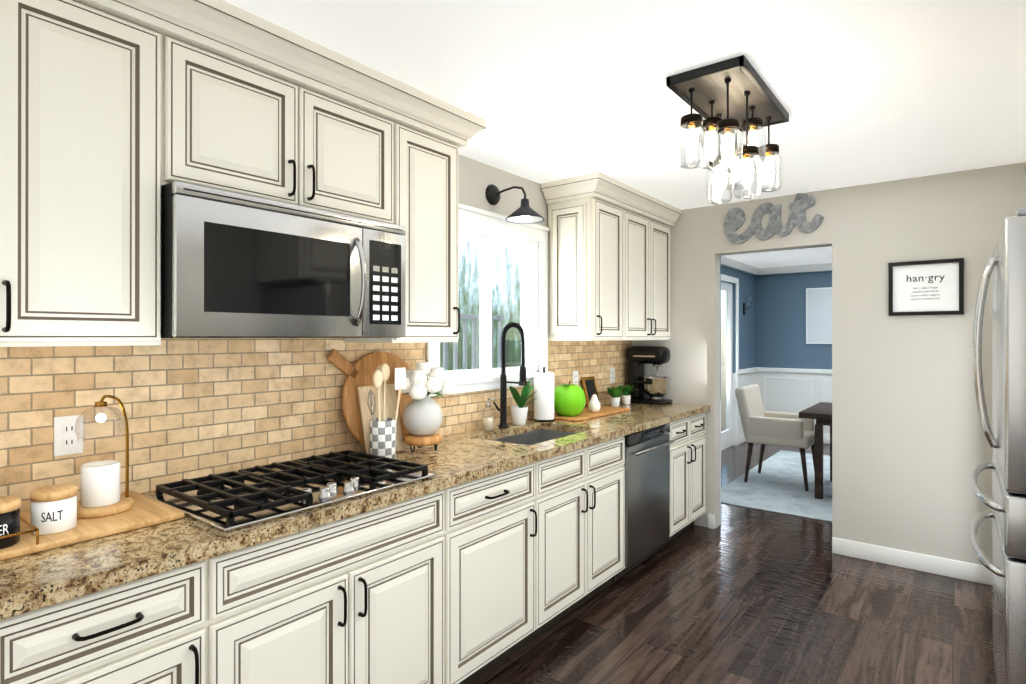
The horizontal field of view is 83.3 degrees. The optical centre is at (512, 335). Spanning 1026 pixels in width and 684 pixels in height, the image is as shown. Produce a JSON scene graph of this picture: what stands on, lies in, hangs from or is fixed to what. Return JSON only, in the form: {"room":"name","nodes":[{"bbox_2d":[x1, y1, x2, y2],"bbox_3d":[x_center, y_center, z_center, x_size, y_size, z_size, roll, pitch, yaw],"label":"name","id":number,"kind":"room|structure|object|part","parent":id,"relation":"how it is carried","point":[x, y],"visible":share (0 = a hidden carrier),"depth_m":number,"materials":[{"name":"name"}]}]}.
{"room":"kitchen","nodes":[
{"label":"kitchen","id":0,"kind":"room"},
{"bbox_2d":[425,154,547,379],"bbox_3d":[-0.917,0.228,2.367,0.120,2.400,6.220,0,0,38],"label":"wall","id":1,"kind":"structure","parent":0,"point":[476,178],"depth_m":3.35,"materials":[{"name":"grey paint"}]},
{"bbox_2d":[0,0,171,346],"bbox_3d":[-1.236,-0.473,1.563,0.337,1.000,0.404,0,0,38],"label":"upper cabinet","id":2,"kind":"object","parent":1,"relation":"attached to","point":[86,85],"depth_m":1.47,"materials":[{"name":"white wood"}]},
{"bbox_2d":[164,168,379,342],"bbox_3d":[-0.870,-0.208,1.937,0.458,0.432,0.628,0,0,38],"label":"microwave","id":3,"kind":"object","parent":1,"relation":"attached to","point":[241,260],"depth_m":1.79,"materials":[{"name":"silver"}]},
{"bbox_2d":[161,181,405,337],"bbox_3d":[-0.808,-0.209,2.017,0.458,0.432,0.832,0,0,38],"label":"microwave","id":4,"kind":"object","parent":1,"relation":"attached to","point":[234,265],"depth_m":1.81,"materials":[{"name":"silver metal"}]},
{"bbox_2d":[172,0,399,219],"bbox_3d":[-0.855,-0.700,2.056,0.337,0.545,0.840,0,0,38],"label":"upper cabinet","id":5,"kind":"object","parent":1,"relation":"attached to","point":[196,169],"depth_m":1.88,"materials":[{"name":"white wood"}]},
{"bbox_2d":[0,338,631,511],"bbox_3d":[-0.291,0.269,3.070,0.010,0.520,4.100,0,0,38],"label":"tile backsplash","id":6,"kind":"structure","parent":1,"relation":"attached to","point":[197,407],"depth_m":2.02,"materials":[{"name":"tile"}]},
{"bbox_2d":[54,415,82,456],"bbox_3d":[-1.324,0.297,1.721,0.007,0.116,0.072,0,0,38],"label":"electrical outlet plate","id":7,"kind":"object","parent":6,"relation":"attached to","point":[65,441],"depth_m":1.72,"materials":[{"name":"white plastic"}]},
{"bbox_2d":[572,371,577,384],"bbox_3d":[0.432,0.301,3.991,0.007,0.116,0.072,0,0,38],"label":"electrical outlet plate","id":8,"kind":"object","parent":6,"relation":"attached to","point":[574,373],"depth_m":3.98,"materials":[{"name":"white plastic"}]},
{"bbox_2d":[610,367,614,382],"bbox_3d":[0.762,0.302,4.418,0.007,0.116,0.072,0,0,38],"label":"electrical outlet plate","id":9,"kind":"object","parent":6,"relation":"attached to","point":[612,370],"depth_m":4.41,"materials":[{"name":"white plastic"}]},
{"bbox_2d":[380,216,411,342],"bbox_3d":[-0.637,-0.208,2.283,0.404,0.432,0.204,0,0,38],"label":"control panel","id":10,"kind":"object","parent":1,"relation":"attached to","point":[395,235],"depth_m":2.20,"materials":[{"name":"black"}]},
{"bbox_2d":[384,88,463,342],"bbox_3d":[-0.482,-0.471,2.538,0.337,1.000,0.380,0,0,38],"label":"upper cabinet","id":11,"kind":"object","parent":1,"relation":"attached to","point":[431,134],"depth_m":2.44,"materials":[{"name":"white wood"}]},
{"bbox_2d":[426,203,549,396],"bbox_3d":[-0.146,-0.195,3.320,0.165,1.000,1.080,0,0,38],"label":"kitchen window","id":12,"kind":"structure","parent":1,"relation":"in","point":[474,218],"depth_m":3.36,"materials":[{"name":"white wood"}]},
{"bbox_2d":[485,184,544,223],"bbox_3d":[0.015,-0.747,3.196,0.343,0.233,0.216,0,0,38],"label":"lamp","id":13,"kind":"object","parent":1,"relation":"attached to","point":[524,213],"visible":1,"depth_m":3.21,"materials":[{"name":"black metal"}]},
{"bbox_2d":[544,173,627,340],"bbox_3d":[0.476,-0.469,3.776,0.337,1.000,0.419,0,0,38],"label":"upper cabinet","id":14,"kind":"object","parent":1,"relation":"attached to","point":[588,215],"depth_m":3.62,"materials":[{"name":"white wood"}]},
{"bbox_2d":[628,188,675,339],"bbox_3d":[0.852,-0.468,4.262,0.337,1.000,0.810,0,0,38],"label":"upper cabinet","id":15,"kind":"object","parent":1,"relation":"attached to","point":[650,222],"depth_m":4.13,"materials":[{"name":"white wood"}]},
{"bbox_2d":[552,446,595,485],"bbox_3d":[0.271,0.647,2.952,0.004,0.184,0.648,0,0,38],"label":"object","id":16,"kind":"structure","parent":0,"relation":"attached to","point":[580,461],"depth_m":2.83,"materials":[{"name":"white wood"}]},
{"bbox_2d":[224,0,1025,267],"bbox_3d":[1.799,-1.001,3.005,4.600,0.060,10.750,0,0,38],"label":"ceiling","id":17,"kind":"structure","parent":0,"point":[869,91],"depth_m":2.16,"materials":[{"name":"white paint"}]},
{"bbox_2d":[666,55,788,204],"bbox_3d":[0.892,-0.754,2.347,0.282,0.435,0.672,0,0,38],"label":"light","id":18,"kind":"object","parent":17,"relation":"hanging from","point":[728,97],"visible":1,"depth_m":2.23,"materials":[{"name":"black metal"}]},
{"bbox_3d":[0.892,-0.708,2.347,0.262,0.343,0.582,0,0,38],"label":"glass","id":19,"kind":"part","parent":18,"relation":"part of","materials":[{"name":"clear glass"}]},
{"bbox_2d":[470,441,996,683],"bbox_3d":[1.799,1.459,3.000,4.600,0.060,10.750,0,0,38],"label":"floor","id":20,"kind":"structure","parent":0,"point":[741,595],"depth_m":2.90,"materials":[{"name":"brown wood"}]},
{"bbox_2d":[0,558,215,683],"bbox_3d":[-1.146,0.989,1.456,0.606,0.873,0.459,0,0,38],"label":"base cabinet","id":21,"kind":"object","parent":20,"relation":"on","point":[161,629],"depth_m":1.31,"materials":[{"name":"white wood"}]},
{"bbox_2d":[216,490,451,683],"bbox_3d":[-0.745,0.990,1.974,0.606,0.873,0.850,0,0,38],"label":"base cabinet","id":22,"kind":"object","parent":20,"relation":"on","point":[365,598],"depth_m":1.78,"materials":[{"name":"white wood"}]},
{"bbox_2d":[0,402,709,621],"bbox_3d":[-0.039,0.534,2.868,0.634,0.040,4.108,0,0,38],"label":"countertop","id":23,"kind":"structure","parent":22,"relation":"on","point":[222,516],"depth_m":1.76,"materials":[{"name":"beige stone"}]},
{"bbox_2d":[0,491,183,560],"bbox_3d":[-1.222,0.483,1.524,0.370,0.055,0.515,0,0,38],"label":"cutting board","id":24,"kind":"object","parent":23,"relation":"on","point":[144,511],"visible":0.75,"depth_m":1.49,"materials":[{"name":"brown wood"}]},
{"bbox_2d":[0,496,20,548],"bbox_3d":[-1.216,0.440,1.352,0.096,0.104,0.096,0,0,38],"label":"canister","id":25,"kind":"object","parent":24,"relation":"on","point":[10,506],"visible":1,"depth_m":1.34,"materials":[{"name":"black ceramic"}]},
{"bbox_2d":[30,484,77,534],"bbox_3d":[-1.165,0.440,1.466,0.096,0.104,0.096,0,0,38],"label":"canister","id":26,"kind":"object","parent":24,"relation":"on","point":[53,509],"visible":1,"depth_m":1.43,"materials":[{"name":"white ceramic"}]},
{"bbox_2d":[74,395,133,518],"bbox_3d":[-1.161,0.330,1.626,0.156,0.325,0.156,0,0,38],"label":"candle lamp","id":27,"kind":"object","parent":24,"relation":"on","point":[100,489],"visible":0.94,"depth_m":1.60,"materials":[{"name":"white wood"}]},
{"bbox_2d":[327,349,412,444],"bbox_3d":[-0.600,0.283,2.580,0.072,0.454,0.495,0,0,38],"label":"round cutting board","id":28,"kind":"object","parent":23,"relation":"on","point":[359,373],"visible":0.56,"depth_m":2.49,"materials":[{"name":"brown wood"}]},
{"bbox_2d":[357,384,403,453],"bbox_3d":[-0.573,0.363,2.512,0.081,0.294,0.200,0,0,38],"label":"cutting board","id":29,"kind":"object","parent":23,"relation":"on","point":[390,404],"visible":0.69,"depth_m":2.50,"materials":[{"name":"brown wood"}]},
{"bbox_2d":[367,363,404,462],"bbox_3d":[-0.535,0.312,2.383,0.113,0.400,0.165,0,0,38],"label":"utensil crock","id":30,"kind":"object","parent":23,"relation":"on","point":[382,436],"visible":0.88,"depth_m":2.34,"materials":[{"name":"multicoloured ceramic"}]},
{"bbox_2d":[403,433,441,452],"bbox_3d":[-0.401,0.476,2.568,0.172,0.071,0.172,0,0,38],"label":"stand","id":31,"kind":"object","parent":23,"relation":"on","point":[434,439],"visible":0.92,"depth_m":2.50,"materials":[{"name":"brown wood"}]},
{"bbox_2d":[400,362,452,435],"bbox_3d":[-0.406,0.278,2.575,0.245,0.324,0.275,0,0,38],"label":"vase","id":32,"kind":"object","parent":31,"relation":"on","point":[422,415],"visible":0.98,"depth_m":2.50,"materials":[{"name":"white ceramic"}]},
{"bbox_2d":[482,398,494,430],"bbox_3d":[-0.130,0.425,3.135,0.081,0.176,0.065,0,0,38],"label":"soap dispenser","id":33,"kind":"object","parent":23,"relation":"on","point":[488,423],"visible":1,"depth_m":3.12,"materials":[{"name":"clear glass"}]},
{"bbox_2d":[493,322,526,427],"bbox_3d":[-0.022,0.219,3.169,0.188,0.590,0.122,0,0,38],"label":"faucet","id":34,"kind":"object","parent":23,"relation":"on","point":[522,373],"depth_m":3.22,"materials":[{"name":"black metal"}]},
{"bbox_2d":[509,380,536,424],"bbox_3d":[0.049,0.382,3.319,0.164,0.263,0.179,0,0,38],"label":"potted plant","id":35,"kind":"object","parent":23,"relation":"on","point":[519,413],"visible":1,"depth_m":3.31,"materials":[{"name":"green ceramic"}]},
{"bbox_2d":[493,429,575,445],"bbox_3d":[0.123,0.649,3.066,0.378,0.188,0.648,0,0,38],"label":"sink basin","id":36,"kind":"object","parent":23,"relation":"in","point":[528,437],"depth_m":3.32,"materials":[{"name":"silver metal"}]},
{"bbox_2d":[534,367,553,421],"bbox_3d":[0.189,0.351,3.506,0.124,0.326,0.124,0,0,38],"label":"paper towel","id":37,"kind":"object","parent":23,"relation":"on","point":[544,397],"visible":1,"depth_m":3.45,"materials":[{"name":"white paper"}]},
{"bbox_2d":[554,406,629,421],"bbox_3d":[0.492,0.508,3.808,0.275,0.014,0.695,0,0,38],"label":"tray","id":38,"kind":"object","parent":23,"relation":"on","point":[586,414],"visible":0.54,"depth_m":3.72,"materials":[{"name":"brown wood"}]},
{"bbox_2d":[554,381,585,416],"bbox_3d":[0.351,0.390,3.630,0.214,0.219,0.214,0,0,38],"label":"apple","id":39,"kind":"object","parent":38,"relation":"on","point":[569,400],"visible":0.98,"depth_m":3.55,"materials":[{"name":"green"}]},
{"bbox_2d":[581,376,600,406],"bbox_3d":[0.552,0.398,4.081,0.064,0.212,0.160,0,0,38],"label":"picture frame","id":40,"kind":"object","parent":38,"relation":"on","point":[589,386],"visible":0.58,"depth_m":4.07,"materials":[{"name":"brown wood"}]},
{"bbox_2d":[588,393,600,411],"bbox_3d":[0.536,0.432,3.796,0.082,0.135,0.082,0,0,38],"label":"pear","id":41,"kind":"object","parent":38,"relation":"on","point":[594,405],"visible":1,"depth_m":3.77,"materials":[{"name":"white ceramic"}]},
{"bbox_2d":[604,386,623,406],"bbox_3d":[0.741,0.440,4.197,0.174,0.151,0.160,0,0,38],"label":"plant","id":42,"kind":"object","parent":23,"relation":"on","point":[615,393],"visible":1,"depth_m":4.19,"materials":[{"name":"green plant"}]},
{"bbox_2d":[618,384,634,404],"bbox_3d":[0.860,0.442,4.365,0.162,0.147,0.158,0,0,38],"label":"plant","id":43,"kind":"object","parent":23,"relation":"on","point":[627,390],"visible":0.92,"depth_m":4.33,"materials":[{"name":"green plant"}]},
{"bbox_2d":[627,346,672,404],"bbox_3d":[1.050,0.298,4.461,0.340,0.435,0.232,0,0,38],"label":"stand mixer","id":44,"kind":"object","parent":23,"relation":"on","point":[656,388],"visible":0.94,"depth_m":4.39,"materials":[{"name":"black metal"}]},
{"bbox_2d":[452,458,551,683],"bbox_3d":[-0.288,0.991,2.565,0.606,0.873,0.644,0,0,38],"label":"base cabinet","id":45,"kind":"object","parent":20,"relation":"on","point":[470,556],"depth_m":2.38,"materials":[{"name":"white wood"}]},
{"bbox_2d":[552,470,599,624],"bbox_3d":[0.123,1.089,3.066,0.382,0.679,0.652,0,0,38],"label":"base cabinet","id":46,"kind":"object","parent":20,"relation":"on","point":[575,501],"depth_m":2.85,"materials":[{"name":"white wood"}]},
{"bbox_2d":[596,422,671,590],"bbox_3d":[0.547,0.993,3.637,0.615,0.873,0.769,0,0,38],"label":"base cabinet","id":47,"kind":"object","parent":20,"relation":"on","point":[636,470],"depth_m":3.33,"materials":[{"name":"white wood"}]},
{"bbox_2d":[613,423,673,581],"bbox_3d":[0.814,0.992,3.524,0.141,0.852,0.600,0,0,38],"label":"dishwasher","id":48,"kind":"object","parent":47,"relation":"in","point":[647,450],"depth_m":3.46,"materials":[{"name":"silver metal"}]},
{"bbox_2d":[672,410,709,539],"bbox_3d":[0.997,0.994,4.219,0.615,0.873,0.703,0,0,38],"label":"base cabinet","id":49,"kind":"object","parent":20,"relation":"on","point":[688,437],"depth_m":4.02,"materials":[{"name":"white wood"}]},
{"bbox_2d":[721,450,831,521],"bbox_3d":[3.673,1.428,5.218,2.950,0.008,2.750,0,0,38],"label":"dining rug","id":50,"kind":"object","parent":20,"relation":"on","point":[776,485],"visible":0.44,"depth_m":5.35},
{"bbox_2d":[735,384,814,490],"bbox_3d":[2.590,0.962,5.658,0.660,0.920,0.560,0,0,38],"label":"chair","id":51,"kind":"object","parent":50,"relation":"on","point":[761,426],"visible":0.9,"depth_m":5.53,"materials":[{"name":"beige fabric"}]},
{"bbox_2d":[799,402,831,498],"bbox_3d":[3.554,1.045,4.861,1.900,0.755,1.000,0,0,38],"label":"dining table","id":52,"kind":"object","parent":50,"relation":"on","point":[821,413],"visible":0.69,"depth_m":5.03,"materials":[{"name":"brown wood"}]},
{"bbox_2d":[969,208,1025,683],"bbox_3d":[2.134,0.513,1.953,0.926,1.828,0.900,0,0,38],"label":"fridge","id":53,"kind":"object","parent":20,"relation":"on","point":[1005,436],"visible":1,"depth_m":1.83,"materials":[{"name":"grey metal"}]},
{"bbox_2d":[721,265,756,445],"bbox_3d":[2.158,0.236,6.670,0.120,2.400,4.350,0,0,38],"label":"wall","id":54,"kind":"structure","parent":0,"point":[747,282],"depth_m":7.86,"materials":[{"name":"paint"}]},
{"bbox_2d":[721,281,732,450],"bbox_3d":[2.666,0.377,7.326,0.040,2.120,0.650,0,0,38],"label":"glass door","id":55,"kind":"structure","parent":54,"relation":"in","point":[727,438],"depth_m":7.50,"materials":[{"name":"white"}]},
{"bbox_2d":[721,256,758,445],"bbox_3d":[2.202,0.236,6.579,0.060,2.400,4.200,0,0,38],"label":"trim","id":56,"kind":"structure","parent":54,"relation":"attached to","point":[742,267],"depth_m":7.54,"materials":[{"name":"white wood"}]},
{"bbox_2d":[743,297,751,314],"bbox_3d":[3.170,-0.402,7.790,0.110,0.240,0.080,0,0,38],"label":"sconce","id":57,"kind":"object","parent":54,"relation":"attached to","point":[744,306],"visible":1,"depth_m":7.80,"materials":[{"name":"black metal"}]},
{"bbox_2d":[720,246,828,524],"bbox_3d":[2.310,0.231,3.810,3.220,2.400,0.012,0,0,38],"label":"door frame","id":58,"kind":"structure","parent":0,"point":[720,377],"depth_m":4.38,"materials":[{"name":"paint"}]},
{"bbox_2d":[757,271,831,433],"bbox_3d":[5.113,0.236,7.058,4.080,2.400,0.120,0,0,38],"label":"wall","id":59,"kind":"structure","parent":0,"point":[772,327],"depth_m":7.98,"materials":[{"name":"paint"}]},
{"bbox_2d":[759,263,831,443],"bbox_3d":[5.056,0.236,6.984,3.960,2.400,0.065,0,0,38],"label":"trim","id":60,"kind":"structure","parent":59,"relation":"attached to","point":[824,266],"depth_m":7.86,"materials":[{"name":"white"}]},
{"bbox_2d":[806,287,831,343],"bbox_3d":[4.117,-0.267,7.732,0.340,0.750,0.032,0,0,38],"label":"canvas art","id":61,"kind":"object","parent":59,"relation":"attached to","point":[818,315],"visible":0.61,"depth_m":7.72,"materials":[{"name":"white fabric"}]},
{"bbox_2d":[632,162,1025,564],"bbox_3d":[2.270,0.230,3.758,3.220,2.400,0.120,0,0,38],"label":"wall","id":62,"kind":"structure","parent":0,"point":[912,449],"depth_m":3.62,"materials":[{"name":"grey paint"}]},
{"bbox_2d":[724,193,823,243],"bbox_3d":[1.805,-0.818,4.030,0.656,0.312,0.019,0,0,38],"label":"eat sign","id":63,"kind":"object","parent":62,"relation":"attached to","point":[734,219],"visible":1,"depth_m":4.02,"materials":[{"name":"metal"}]},
{"bbox_2d":[832,537,992,585],"bbox_3d":[2.756,1.377,3.297,1.650,0.105,0.018,0,0,38],"label":"baseboard","id":64,"kind":"structure","parent":62,"relation":"attached to","point":[972,572],"depth_m":3.52,"materials":[{"name":"white wood"}]},
{"bbox_2d":[888,258,963,315],"bbox_3d":[2.495,-0.290,3.494,0.370,0.330,0.022,0,0,38],"label":"frame","id":65,"kind":"object","parent":62,"relation":"attached to","point":[930,287],"visible":1,"depth_m":3.49,"materials":[{"name":"black"}]},
{"label":"outside","id":66,"kind":"structure","parent":0,"visible":0},
{"bbox_2d":[440,240,520,370],"bbox_3d":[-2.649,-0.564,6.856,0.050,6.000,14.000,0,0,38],"label":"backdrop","id":67,"kind":"structure","parent":66,"point":[464,299],"depth_m":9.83,"materials":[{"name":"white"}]},
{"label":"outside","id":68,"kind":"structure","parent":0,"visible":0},
{"bbox_2d":[443,314,503,370],"bbox_3d":[-1.093,1.071,4.132,0.080,2.520,3.200,0,0,38],"label":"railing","id":69,"kind":"object","parent":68,"point":[474,330],"depth_m":5.08,"materials":[{"name":"white wood"}]}
]}

